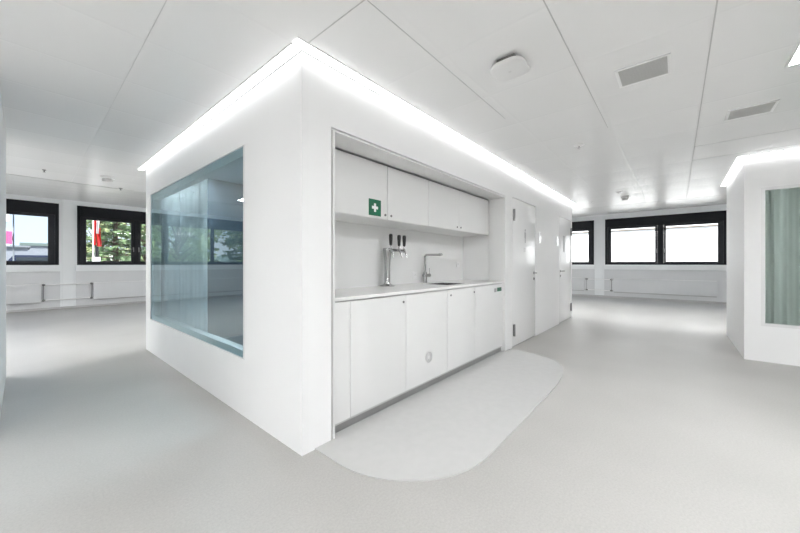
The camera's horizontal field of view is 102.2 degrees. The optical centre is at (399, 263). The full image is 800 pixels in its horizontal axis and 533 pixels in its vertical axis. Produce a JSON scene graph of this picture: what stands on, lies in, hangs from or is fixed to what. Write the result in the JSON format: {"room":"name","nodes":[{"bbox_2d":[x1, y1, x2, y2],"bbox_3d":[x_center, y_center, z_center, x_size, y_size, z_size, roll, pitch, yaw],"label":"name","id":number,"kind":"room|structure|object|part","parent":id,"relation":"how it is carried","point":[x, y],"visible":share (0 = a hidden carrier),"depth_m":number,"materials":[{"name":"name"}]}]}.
{"room":"empty office","nodes":[
{"label":"empty office","id":0,"kind":"room"},
{"bbox_2d":[0,94,5,415],"bbox_3d":[-3.587,-0.069,2.730,1.800,2.538,0.291,0,0,41],"label":"wall partition","id":1,"kind":"structure","parent":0,"point":[2,126],"depth_m":2.78,"materials":[{"name":"white paint"}]},
{"bbox_2d":[6,194,145,310],"bbox_3d":[-7.109,-0.325,11.138,0.280,3.050,19.700,0,0,41],"label":"wall","id":2,"kind":"structure","parent":0,"point":[8,196],"depth_m":8.83,"materials":[{"name":"white paint"}]},
{"bbox_2d":[6,284,40,304],"bbox_3d":[-10.429,0.771,6.965,0.091,0.497,3.601,0,0,41],"label":"radiator","id":3,"kind":"object","parent":2,"relation":"attached to","point":[26,293],"visible":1,"depth_m":8.08,"materials":[{"name":"white metal"}]},
{"bbox_3d":[-10.419,1.006,6.957,0.030,0.028,3.581,0,0,41],"label":"rail","id":4,"kind":"part","parent":3,"relation":"part of","materials":[{"name":"white metal"}]},
{"bbox_2d":[6,199,58,264],"bbox_3d":[-10.505,-0.782,7.031,0.132,1.635,4.241,0,0,41],"label":"window","id":5,"kind":"structure","parent":2,"relation":"in","point":[13,206],"depth_m":8.42,"materials":[{"name":"black metal"}]},
{"bbox_2d":[62,199,73,306],"bbox_3d":[-8.536,-0.336,9.234,0.025,2.968,10.730,0,0,41],"label":"trim","id":6,"kind":"structure","parent":2,"relation":"attached to","point":[67,205],"depth_m":8.71,"materials":[{"name":"white paint"}]},
{"bbox_2d":[6,270,145,309],"bbox_3d":[-8.276,0.676,9.551,0.008,0.943,15.310,0,0,41],"label":"trim","id":7,"kind":"structure","parent":2,"relation":"attached to","point":[52,277],"depth_m":8.87,"materials":[{"name":"white paint"}]},
{"bbox_2d":[6,265,145,271],"bbox_3d":[-8.260,0.120,9.537,0.050,0.160,15.330,0,0,41],"label":"trim","id":8,"kind":"structure","parent":2,"relation":"attached to","point":[9,268],"depth_m":8.85,"materials":[{"name":"white paint"}]},
{"bbox_2d":[6,301,145,312],"bbox_3d":[-7.002,1.175,11.021,0.034,0.050,19.660,0,0,41],"label":"baseboard","id":9,"kind":"structure","parent":2,"relation":"attached to","point":[35,309],"depth_m":8.77,"materials":[{"name":"grey plastic"}]},
{"bbox_2d":[77,206,145,264],"bbox_3d":[-8.056,-0.782,9.897,0.132,1.635,2.619,0,0,41],"label":"window","id":10,"kind":"structure","parent":2,"relation":"in","point":[136,218],"depth_m":9.41,"materials":[{"name":"black metal"}]},
{"bbox_3d":[-8.494,-0.655,9.401,0.070,1.290,1.149,0,0,41],"label":"sash","id":11,"kind":"part","parent":10,"relation":"part of","materials":[{"name":"black"}]},
{"bbox_3d":[-7.654,-0.655,10.385,0.070,1.290,1.206,0,0,41],"label":"sash","id":12,"kind":"part","parent":10,"relation":"part of","materials":[{"name":"black metal"}]},
{"bbox_2d":[93,281,145,299],"bbox_3d":[-7.980,0.771,9.832,0.091,0.497,1.979,0,0,41],"label":"radiator","id":13,"kind":"object","parent":2,"relation":"attached to","point":[120,289],"visible":0.59,"depth_m":9.46,"materials":[{"name":"white metal"}]},
{"bbox_2d":[42,282,92,301],"bbox_3d":[-8.923,0.750,8.691,0.040,0.460,0.968,0,0,41],"label":"pipes","id":14,"kind":"object","parent":13,"relation":"attached to","point":[91,283],"visible":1,"depth_m":8.66,"materials":[{"name":"grey metal"}]},
{"bbox_3d":[-7.970,1.006,9.823,0.030,0.028,1.959,0,0,41],"label":"rail","id":15,"kind":"part","parent":13,"relation":"part of","materials":[{"name":"white metal"}]},
{"bbox_2d":[207,178,242,337],"bbox_3d":[-0.093,-0.065,6.086,3.049,2.530,6.627,0,0,41],"label":"wall","id":16,"kind":"structure","parent":0,"point":[224,198],"depth_m":5.19,"materials":[{"name":"grey paint"}]},
{"bbox_2d":[146,51,317,455],"bbox_3d":[-2.054,-0.069,3.324,3.897,2.538,0.120,0,0,41],"label":"wall","id":17,"kind":"structure","parent":0,"point":[275,386],"depth_m":2.27,"materials":[{"name":"white paint"}]},
{"bbox_2d":[161,179,206,331],"bbox_3d":[-2.745,-0.045,4.053,1.640,2.430,0.061,0,0,41],"label":"curtain","id":18,"kind":"object","parent":17,"relation":"hanging from","point":[184,212],"visible":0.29,"depth_m":3.86,"materials":[{"name":"white fabric"}]},
{"bbox_2d":[152,145,244,358],"bbox_3d":[-2.274,-0.090,3.495,2.869,1.685,0.086,0,0,41],"label":"window","id":19,"kind":"structure","parent":17,"relation":"in","point":[238,157],"depth_m":3.40,"materials":[{"name":"grey"}]},
{"bbox_2d":[0,295,799,532],"bbox_3d":[0.394,1.273,4.925,19.800,0.154,20.000,0,0,41],"label":"floor","id":20,"kind":"structure","parent":0,"point":[654,421],"depth_m":2.09,"materials":[{"name":"concrete"}]},
{"bbox_2d":[350,295,405,416],"bbox_3d":[-0.387,0.696,2.789,0.625,0.844,0.634,0,0,41],"label":"base cabinet","id":21,"kind":"object","parent":20,"relation":"on","point":[377,325],"visible":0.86,"depth_m":2.55,"materials":[{"name":"white laminate"}]},
{"bbox_2d":[335,301,349,423],"bbox_3d":[-0.421,0.696,2.292,0.019,0.844,0.160,0,0,41],"label":"filler panel","id":22,"kind":"object","parent":21,"relation":"attached to","point":[342,309],"visible":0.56,"depth_m":2.29,"materials":[{"name":"white laminate"}]},
{"bbox_2d":[335,346,501,432],"bbox_3d":[0.448,1.161,3.336,0.026,0.079,2.874,0,0,41],"label":"plinth","id":23,"kind":"object","parent":20,"relation":"on","point":[362,415],"visible":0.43,"depth_m":2.85,"materials":[{"name":"grey metal"}]},
{"bbox_2d":[406,290,446,390],"bbox_3d":[0.037,0.696,3.287,0.623,0.844,0.666,0,0,41],"label":"base cabinet","id":24,"kind":"object","parent":20,"relation":"on","point":[426,313],"visible":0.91,"depth_m":3.05,"materials":[{"name":"white laminate"}]},
{"bbox_2d":[425,351,431,362],"bbox_3d":[0.278,0.895,3.091,0.003,0.112,0.112,0,0,41],"label":"vent","id":25,"kind":"object","parent":24,"relation":"attached to","point":[428,354],"depth_m":3.08,"materials":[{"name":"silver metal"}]},
{"bbox_2d":[315,349,562,481],"bbox_3d":[0.806,1.196,3.027,0.937,0.008,3.194,0,0,41],"label":"floor mat","id":26,"kind":"object","parent":20,"relation":"on","point":[449,427],"visible":0.98,"depth_m":2.39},
{"bbox_2d":[447,284,502,370],"bbox_3d":[0.714,0.696,4.076,0.625,0.844,1.402,0,0,41],"label":"base cabinet","id":27,"kind":"object","parent":20,"relation":"on","point":[474,314],"visible":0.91,"depth_m":3.78,"materials":[{"name":"white laminate"}]},
{"bbox_2d":[335,280,502,302],"bbox_3d":[0.236,0.256,3.517,0.627,0.035,2.876,0,0,41],"label":"countertop","id":28,"kind":"structure","parent":27,"relation":"on","point":[360,293],"depth_m":3.04,"materials":[{"name":"grey plastic"}]},
{"bbox_2d":[380,234,407,286],"bbox_3d":[-0.058,-0.037,3.496,0.185,0.551,0.356,0,0,41],"label":"tap tower","id":29,"kind":"object","parent":28,"relation":"on","point":[387,252],"visible":0.99,"depth_m":3.40,"materials":[{"name":"silver metal"}]},
{"bbox_2d":[388,234,393,256],"bbox_3d":[-0.103,-0.189,3.383,0.107,0.248,0.041,0,0,41],"label":"faucet","id":30,"kind":"object","parent":29,"relation":"on","point":[390,250],"depth_m":3.37,"materials":[{"name":"black plastic"}]},
{"bbox_2d":[396,235,401,257],"bbox_3d":[-0.012,-0.189,3.502,0.092,0.248,0.041,0,0,41],"label":"faucet","id":31,"kind":"object","parent":29,"relation":"on","point":[398,236],"depth_m":3.49,"materials":[{"name":"black plastic"}]},
{"bbox_2d":[401,235,407,257],"bbox_3d":[0.045,-0.189,3.568,0.092,0.248,0.041,0,0,41],"label":"faucet","id":32,"kind":"object","parent":29,"relation":"on","point":[403,250],"depth_m":3.55,"materials":[{"name":"black plastic"}]},
{"bbox_2d":[422,253,442,282],"bbox_3d":[0.409,0.057,3.929,0.272,0.362,0.119,0,0,41],"label":"mixer tap","id":33,"kind":"object","parent":28,"relation":"on","point":[425,275],"visible":0.96,"depth_m":3.96,"materials":[{"name":"silver metal"}]},
{"bbox_2d":[431,283,464,289],"bbox_3d":[0.539,0.329,3.848,0.316,0.182,0.386,0,0,41],"label":"sink","id":34,"kind":"object","parent":28,"relation":"in","point":[431,283],"visible":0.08,"depth_m":4.01,"materials":[{"name":"silver metal"}]},
{"bbox_3d":[0.684,0.696,3.586,0.019,0.841,0.617,0,0,41],"label":"door","id":35,"kind":"part","parent":27,"relation":"part of","materials":[{"name":"white paint"}]},
{"bbox_3d":[1.139,0.696,4.119,0.019,0.841,0.784,0,0,41],"label":"door","id":36,"kind":"part","parent":27,"relation":"part of","materials":[{"name":"white paint"}]},
{"bbox_2d":[0,0,799,216],"bbox_3d":[0.410,-1.595,4.713,19.500,0.510,19.700,0,0,41],"label":"ceiling","id":37,"kind":"structure","parent":0,"point":[64,64],"depth_m":2.35,"materials":[{"name":"white paint"}]},
{"bbox_2d":[9,174,145,192],"bbox_3d":[-4.829,-1.338,6.017,0.014,0.006,14.875,0,0,41],"label":"trim","id":38,"kind":"structure","parent":37,"relation":"attached to","point":[9,174],"depth_m":5.31,"materials":[{"name":"grey plastic"}]},
{"bbox_2d":[100,176,114,182],"bbox_3d":[-4.535,-1.300,5.006,0.172,0.079,0.172,0,0,41],"label":"smoke detector","id":39,"kind":"object","parent":37,"relation":"attached to","point":[107,179],"visible":1,"depth_m":4.96,"materials":[{"name":"white plastic"}]},
{"bbox_2d":[71,0,166,181],"bbox_3d":[-2.184,-1.340,2.509,8.580,0.002,0.004,0,0,41],"label":"trim","id":40,"kind":"structure","parent":37,"relation":"attached to","point":[166,0],"depth_m":2.22,"materials":[{"name":"grey metal"}]},
{"bbox_2d":[138,43,300,170],"bbox_3d":[-2.162,-1.333,3.290,4.018,0.014,0.072,0,0,41],"label":"light strip","id":41,"kind":"object","parent":37,"relation":"attached to","point":[290,51],"visible":0.98,"depth_m":2.58,"materials":[{"name":"white plastic"}]},
{"bbox_2d":[309,0,364,42],"bbox_3d":[0.473,-1.340,1.085,2.690,0.002,0.005,0,0,40],"label":"trim","id":42,"kind":"structure","parent":37,"relation":"attached to","point":[363,0],"depth_m":1.78,"materials":[{"name":"grey metal"}]},
{"bbox_2d":[291,37,575,203],"bbox_3d":[1.625,-1.333,4.571,0.074,0.014,6.939,0,0,41],"label":"light strip","id":43,"kind":"object","parent":37,"relation":"attached to","point":[299,43],"visible":1,"depth_m":2.63,"materials":[{"name":"white plastic"}]},
{"bbox_2d":[367,0,504,118],"bbox_3d":[0.403,-1.340,2.313,0.004,0.002,1.760,0,0,40],"label":"trim","id":44,"kind":"structure","parent":37,"relation":"attached to","point":[367,0],"depth_m":2.02,"materials":[{"name":"grey metal"}]},
{"bbox_2d":[490,53,529,81],"bbox_3d":[0.735,-1.311,2.161,0.228,0.057,0.228,0,0,41],"label":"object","id":45,"kind":"object","parent":37,"relation":"attached to","point":[510,67],"visible":1,"depth_m":2.12,"materials":[{"name":"white plastic"}]},
{"bbox_2d":[543,0,607,127],"bbox_3d":[0.504,-1.340,1.378,0.006,0.002,4.750,0,0,41],"label":"trim","id":46,"kind":"structure","parent":37,"relation":"attached to","point":[543,0],"depth_m":2.08,"materials":[{"name":"grey metal"}]},
{"bbox_2d":[574,143,584,148],"bbox_3d":[2.021,-1.321,3.646,0.110,0.037,0.110,0,0,41],"label":"sprinkler","id":47,"kind":"object","parent":37,"relation":"attached to","point":[579,145],"visible":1,"depth_m":3.63,"materials":[{"name":"white metal"}]},
{"bbox_2d":[614,52,670,87],"bbox_3d":[1.695,-1.337,2.253,0.300,0.007,0.283,0,0,41],"label":"ceiling vent","id":48,"kind":"object","parent":37,"relation":"in","point":[659,66],"visible":1,"depth_m":2.24,"materials":[{"name":"white plastic"}]},
{"bbox_2d":[686,0,717,197],"bbox_3d":[2.679,-1.340,2.890,0.007,0.002,9.875,0,0,41],"label":"trim","id":49,"kind":"structure","parent":37,"relation":"attached to","point":[716,0],"depth_m":2.26,"materials":[{"name":"grey metal"}]},
{"bbox_2d":[720,158,743,185],"bbox_3d":[4.924,-1.333,4.816,0.072,0.014,1.920,0,0,41],"label":"light strip","id":50,"kind":"object","parent":37,"relation":"attached to","point":[737,162],"visible":1,"depth_m":4.66,"materials":[{"name":"white plastic"}]},
{"bbox_2d":[724,99,779,120],"bbox_3d":[3.067,-1.337,2.828,0.300,0.007,0.265,0,0,41],"label":"ceiling vent","id":51,"kind":"object","parent":37,"relation":"in","point":[766,107],"visible":1,"depth_m":2.81,"materials":[{"name":"white plastic"}]},
{"bbox_2d":[736,148,799,158],"bbox_3d":[6.310,-1.333,2.321,5.421,0.014,0.072,0,0,41],"label":"light strip","id":52,"kind":"object","parent":37,"relation":"attached to","point":[793,149],"visible":1,"depth_m":3.90,"materials":[{"name":"white plastic"}]},
{"bbox_2d":[785,40,799,67],"bbox_3d":[2.328,-1.336,1.622,0.308,0.008,1.250,0,0,41],"label":"recessed light","id":53,"kind":"object","parent":37,"relation":"in","point":[794,59],"visible":1,"depth_m":2.09,"materials":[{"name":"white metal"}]},
{"bbox_2d":[790,47,799,64],"bbox_3d":[2.328,-1.337,1.622,0.278,0.004,1.220,0,0,41],"label":"diffuser","id":54,"kind":"object","parent":53,"relation":"attached to","point":[795,56],"depth_m":2.09,"materials":[{"name":"white plastic"}]},
{"bbox_2d":[318,60,571,446],"bbox_3d":[1.613,-0.069,4.707,0.120,2.538,6.747,0,0,41],"label":"wall","id":55,"kind":"structure","parent":0,"point":[346,106],"depth_m":2.72,"materials":[{"name":"white paint"}]},
{"bbox_2d":[331,129,488,288],"bbox_3d":[0.223,0.137,3.526,0.638,2.127,2.934,0,0,41],"label":"wall niche","id":56,"kind":"object","parent":55,"relation":"in","point":[359,257],"visible":0.14,"depth_m":3.75,"materials":[{"name":"white paint"}]},
{"bbox_2d":[335,149,386,223],"bbox_3d":[-0.523,-0.644,2.783,0.425,0.489,0.771,0,0,41],"label":"upper cabinet","id":57,"kind":"object","parent":56,"relation":"attached to","point":[357,179],"visible":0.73,"depth_m":2.69,"materials":[{"name":"white paint"}]},
{"bbox_2d":[369,198,380,216],"bbox_3d":[-0.218,-0.490,2.821,0.002,0.142,0.150,0,0,41],"label":"sign","id":58,"kind":"object","parent":57,"relation":"attached to","point":[374,205],"visible":1,"depth_m":2.82,"materials":[{"name":"teal plastic"}]},
{"bbox_2d":[335,148,486,199],"bbox_3d":[0.159,-0.894,3.582,0.388,0.006,2.876,0,0,41],"label":"trim","id":59,"kind":"structure","parent":57,"relation":"on","point":[335,148],"depth_m":3.12,"materials":[{"name":"grey"}]},
{"bbox_2d":[357,167,427,228],"bbox_3d":[-0.061,-0.644,3.324,0.425,0.489,0.638,0,0,41],"label":"upper cabinet","id":60,"kind":"object","parent":56,"relation":"attached to","point":[407,194],"visible":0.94,"depth_m":3.18,"materials":[{"name":"white paint"}]},
{"bbox_3d":[0.088,-0.644,3.196,0.019,0.486,0.636,0,0,41],"label":"door","id":61,"kind":"part","parent":60,"relation":"part of","materials":[{"name":"white paint"}]},
{"bbox_2d":[402,180,458,232],"bbox_3d":[0.353,-0.644,3.808,0.425,0.489,0.630,0,0,41],"label":"upper cabinet","id":62,"kind":"object","parent":56,"relation":"attached to","point":[443,201],"visible":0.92,"depth_m":3.67,"materials":[{"name":"white paint"}]},
{"bbox_3d":[0.502,-0.644,3.681,0.019,0.486,0.628,0,0,41],"label":"door","id":63,"kind":"part","parent":62,"relation":"part of","materials":[{"name":"white paint"}]},
{"bbox_2d":[435,191,488,236],"bbox_3d":[0.827,-0.644,4.362,0.425,0.489,0.819,0,0,41],"label":"upper cabinet","id":64,"kind":"object","parent":56,"relation":"attached to","point":[473,210],"visible":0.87,"depth_m":4.22,"materials":[{"name":"white laminate"}]},
{"bbox_3d":[0.976,-0.644,4.235,0.019,0.486,0.817,0,0,41],"label":"door","id":65,"kind":"part","parent":64,"relation":"part of","materials":[{"name":"white paint"}]},
{"bbox_2d":[331,129,504,438],"bbox_3d":[0.404,0.143,3.372,0.232,2.113,2.908,0,0,41],"label":"trim","id":66,"kind":"structure","parent":55,"relation":"attached to","point":[340,140],"depth_m":3.02,"materials":[{"name":"white paint"}]},
{"bbox_2d":[512,197,536,346],"bbox_3d":[1.906,0.126,4.990,0.159,2.148,0.995,0,0,41],"label":"door","id":67,"kind":"structure","parent":55,"relation":"in","point":[523,214],"depth_m":4.95,"materials":[{"name":"white wood"}]},
{"bbox_2d":[538,232,540,243],"bbox_3d":[2.387,-0.440,5.510,0.014,0.190,0.110,0,0,41],"label":"wall plate","id":68,"kind":"object","parent":55,"relation":"attached to","point":[539,233],"visible":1,"depth_m":5.47,"materials":[{"name":"white plastic"}]},
{"bbox_2d":[559,216,571,322],"bbox_3d":[3.470,0.126,6.821,0.159,2.148,0.972,0,0,41],"label":"door","id":69,"kind":"structure","parent":55,"relation":"in","point":[565,305],"depth_m":6.83,"materials":[{"name":"white wood"}]},
{"bbox_2d":[563,236,564,251],"bbox_3d":[3.413,-0.410,6.725,0.001,0.340,0.150,0,0,41],"label":"door sign","id":70,"kind":"object","parent":69,"relation":"attached to","point":[563,236],"visible":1,"depth_m":6.73,"materials":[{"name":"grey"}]},
{"bbox_2d":[572,204,726,301],"bbox_3d":[6.900,-0.350,12.308,19.500,3.100,0.280,0,0,41],"label":"wall","id":71,"kind":"structure","parent":0,"point":[722,207],"depth_m":11.08,"materials":[{"name":"white paint"}]},
{"bbox_2d":[572,277,583,290],"bbox_3d":[5.929,0.771,12.893,2.540,0.497,0.091,0,0,41],"label":"radiator","id":72,"kind":"object","parent":71,"relation":"attached to","point":[577,283],"visible":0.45,"depth_m":12.18,"materials":[{"name":"white metal"}]},
{"bbox_2d":[572,220,593,264],"bbox_3d":[6.006,-0.782,12.960,3.110,1.635,0.132,0,0,41],"label":"window","id":73,"kind":"structure","parent":71,"relation":"in","point":[588,226],"depth_m":12.05,"materials":[{"name":"black metal"}]},
{"bbox_3d":[6.612,-0.655,12.456,1.387,1.290,0.070,0,0,41],"label":"sash","id":74,"kind":"part","parent":73,"relation":"part of","materials":[{"name":"black"}]},
{"bbox_2d":[596,215,602,294],"bbox_3d":[7.276,-0.361,11.787,7.135,3.018,0.025,0,0,41],"label":"trim","id":75,"kind":"structure","parent":71,"relation":"attached to","point":[599,218],"depth_m":11.77,"materials":[{"name":"white paint"}]},
{"bbox_2d":[572,269,726,301],"bbox_3d":[7.281,0.676,11.793,13.515,0.943,0.008,0,0,41],"label":"trim","id":76,"kind":"structure","parent":71,"relation":"attached to","point":[720,276],"depth_m":10.73,"materials":[{"name":"white paint"}]},
{"bbox_2d":[572,265,726,269],"bbox_3d":[7.268,0.120,11.777,13.535,0.160,0.050,0,0,41],"label":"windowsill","id":77,"kind":"structure","parent":71,"relation":"attached to","point":[632,267],"depth_m":10.65,"materials":[{"name":"white paint"}]},
{"bbox_2d":[572,294,726,303],"bbox_3d":[6.813,1.175,12.176,19.460,0.050,0.034,0,0,41],"label":"baseboard","id":78,"kind":"structure","parent":71,"relation":"attached to","point":[572,294],"depth_m":10.74,"materials":[{"name":"grey plastic"}]},
{"bbox_2d":[614,278,716,296],"bbox_3d":[8.590,0.771,10.619,2.630,0.497,0.091,0,0,41],"label":"radiator","id":79,"kind":"object","parent":71,"relation":"attached to","point":[696,288],"visible":1,"depth_m":10.48,"materials":[{"name":"white metal"}]},
{"bbox_2d":[585,278,612,291],"bbox_3d":[7.231,0.762,11.749,0.880,0.455,0.040,0,0,41],"label":"pipes","id":80,"kind":"object","parent":79,"relation":"attached to","point":[611,290],"visible":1,"depth_m":11.66,"materials":[{"name":"white metal"}]},
{"bbox_2d":[614,278,696,280],"bbox_3d":[8.576,0.528,10.602,2.620,0.011,0.047,0,0,41],"label":"grille","id":81,"kind":"object","parent":79,"relation":"attached to","point":[615,279],"depth_m":10.87,"materials":[{"name":"silver metal"}]},
{"bbox_3d":[8.581,1.006,10.609,2.610,0.028,0.030,0,0,41],"label":"rail","id":82,"kind":"part","parent":79,"relation":"part of","materials":[{"name":"white metal"}]},
{"bbox_2d":[605,210,726,264],"bbox_3d":[8.632,-0.782,10.715,3.110,1.635,0.132,0,0,41],"label":"window","id":83,"kind":"structure","parent":71,"relation":"in","point":[659,222],"depth_m":10.62,"materials":[{"name":"black metal"}]},
{"bbox_3d":[8.046,-0.655,11.230,1.402,1.290,0.070,0,0,41],"label":"sash","id":84,"kind":"part","parent":83,"relation":"part of","materials":[{"name":"black"}]},
{"bbox_3d":[9.238,-0.655,10.212,1.387,1.290,0.070,0,0,41],"label":"sash","id":85,"kind":"part","parent":83,"relation":"part of","materials":[{"name":"black"}]},
{"bbox_2d":[727,161,742,356],"bbox_3d":[5.013,-0.069,4.772,0.120,2.538,1.730,0,0,41],"label":"wall","id":86,"kind":"structure","parent":0,"point":[735,185],"depth_m":4.65,"materials":[{"name":"white paint"}]},
{"bbox_2d":[743,150,799,365],"bbox_3d":[6.780,-0.069,2.046,6.349,2.538,0.120,0,0,41],"label":"wall","id":87,"kind":"structure","parent":0,"point":[778,345],"depth_m":3.99,"materials":[{"name":"white paint"}]},
{"bbox_2d":[761,184,799,328],"bbox_3d":[5.519,-0.084,3.077,2.806,1.696,0.050,0,0,41],"label":"window","id":88,"kind":"structure","parent":87,"relation":"in","point":[763,190],"depth_m":3.96,"materials":[{"name":"silver metal"}]},
{"bbox_2d":[765,188,799,325],"bbox_3d":[5.669,-0.045,3.179,2.910,2.430,0.078,0,0,41],"label":"curtain","id":89,"kind":"object","parent":87,"relation":"hanging from","point":[782,206],"visible":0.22,"depth_m":3.99,"materials":[{"name":"fabric"}]},
{"label":"outside","id":90,"kind":"structure","parent":0,"visible":0},
{"bbox_3d":[-22.808,1.600,19.489,240.000,0.100,180.000,0,0,41],"label":"ground","id":91,"kind":"structure","parent":90,"visible":0},
{"bbox_2d":[6,214,13,260],"bbox_3d":[-23.302,-0.925,19.091,0.235,4.950,0.653,0,0,41],"label":"mast","id":92,"kind":"object","parent":91,"relation":"on","point":[8,233],"visible":0.36,"depth_m":19.13,"materials":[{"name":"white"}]},
{"bbox_3d":[-23.278,-1.545,19.016,0.100,0.750,0.570,0,0,41],"label":"sign panel","id":93,"kind":"part","parent":92,"relation":"part of","materials":[{"name":"pink"}]},
{"bbox_2d":[6,245,30,260],"bbox_3d":[-38.993,-0.025,28.255,8.400,3.150,8.700,0,0,41],"label":"pavilion","id":94,"kind":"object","parent":91,"relation":"on","point":[18,249],"visible":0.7,"depth_m":28.30,"materials":[{"name":"white"}]},
{"bbox_2d":[8,255,47,260],"bbox_3d":[-24.476,0.500,21.500,1.750,2.100,4.392,0,0,41],"label":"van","id":95,"kind":"object","parent":91,"relation":"on","point":[16,257],"visible":0.03,"depth_m":20.88,"materials":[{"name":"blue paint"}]},
{"bbox_2d":[19,242,47,254],"bbox_3d":[-70.116,-1.175,66.490,9.600,5.450,10.600,0,0,41],"label":"house","id":96,"kind":"structure","parent":91,"relation":"on","point":[36,248],"depth_m":61.12,"materials":[{"name":"white"}]},
{"bbox_2d":[92,220,101,260],"bbox_3d":[-13.074,-1.125,13.947,0.300,5.350,0.300,0,0,41],"label":"flag","id":97,"kind":"object","parent":91,"relation":"on","point":[96,230],"visible":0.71,"depth_m":13.91,"materials":[{"name":"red fabric"}]},
{"bbox_2d":[86,220,122,260],"bbox_3d":[-21.908,-2.421,23.560,4.007,7.946,4.434,0,0,-44],"label":"tree","id":98,"kind":"object","parent":91,"relation":"on","point":[88,249],"visible":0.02,"depth_m":23.42,"materials":[{"name":"green plant"}]},
{"bbox_2d":[86,220,145,260],"bbox_3d":[-15.839,-2.133,17.924,5.057,7.372,4.597,0,0,-6],"label":"tree","id":99,"kind":"object","parent":91,"relation":"on","point":[124,230],"visible":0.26,"depth_m":17.58,"materials":[{"name":"green plant"}]},
{"bbox_2d":[107,223,145,260],"bbox_3d":[-17.338,-2.495,22.210,4.576,8.095,4.774,0,0,-7],"label":"tree","id":100,"kind":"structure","parent":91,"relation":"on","point":[143,257],"depth_m":21.59,"materials":[{"name":"green plant"}]},
{"bbox_2d":[572,223,717,261],"bbox_3d":[15.116,-3.625,23.848,60.000,10.350,8.100,0,0,41],"label":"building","id":101,"kind":"structure","parent":91,"relation":"on","point":[684,243],"depth_m":18.88,"materials":[{"name":"white"}]}
]}

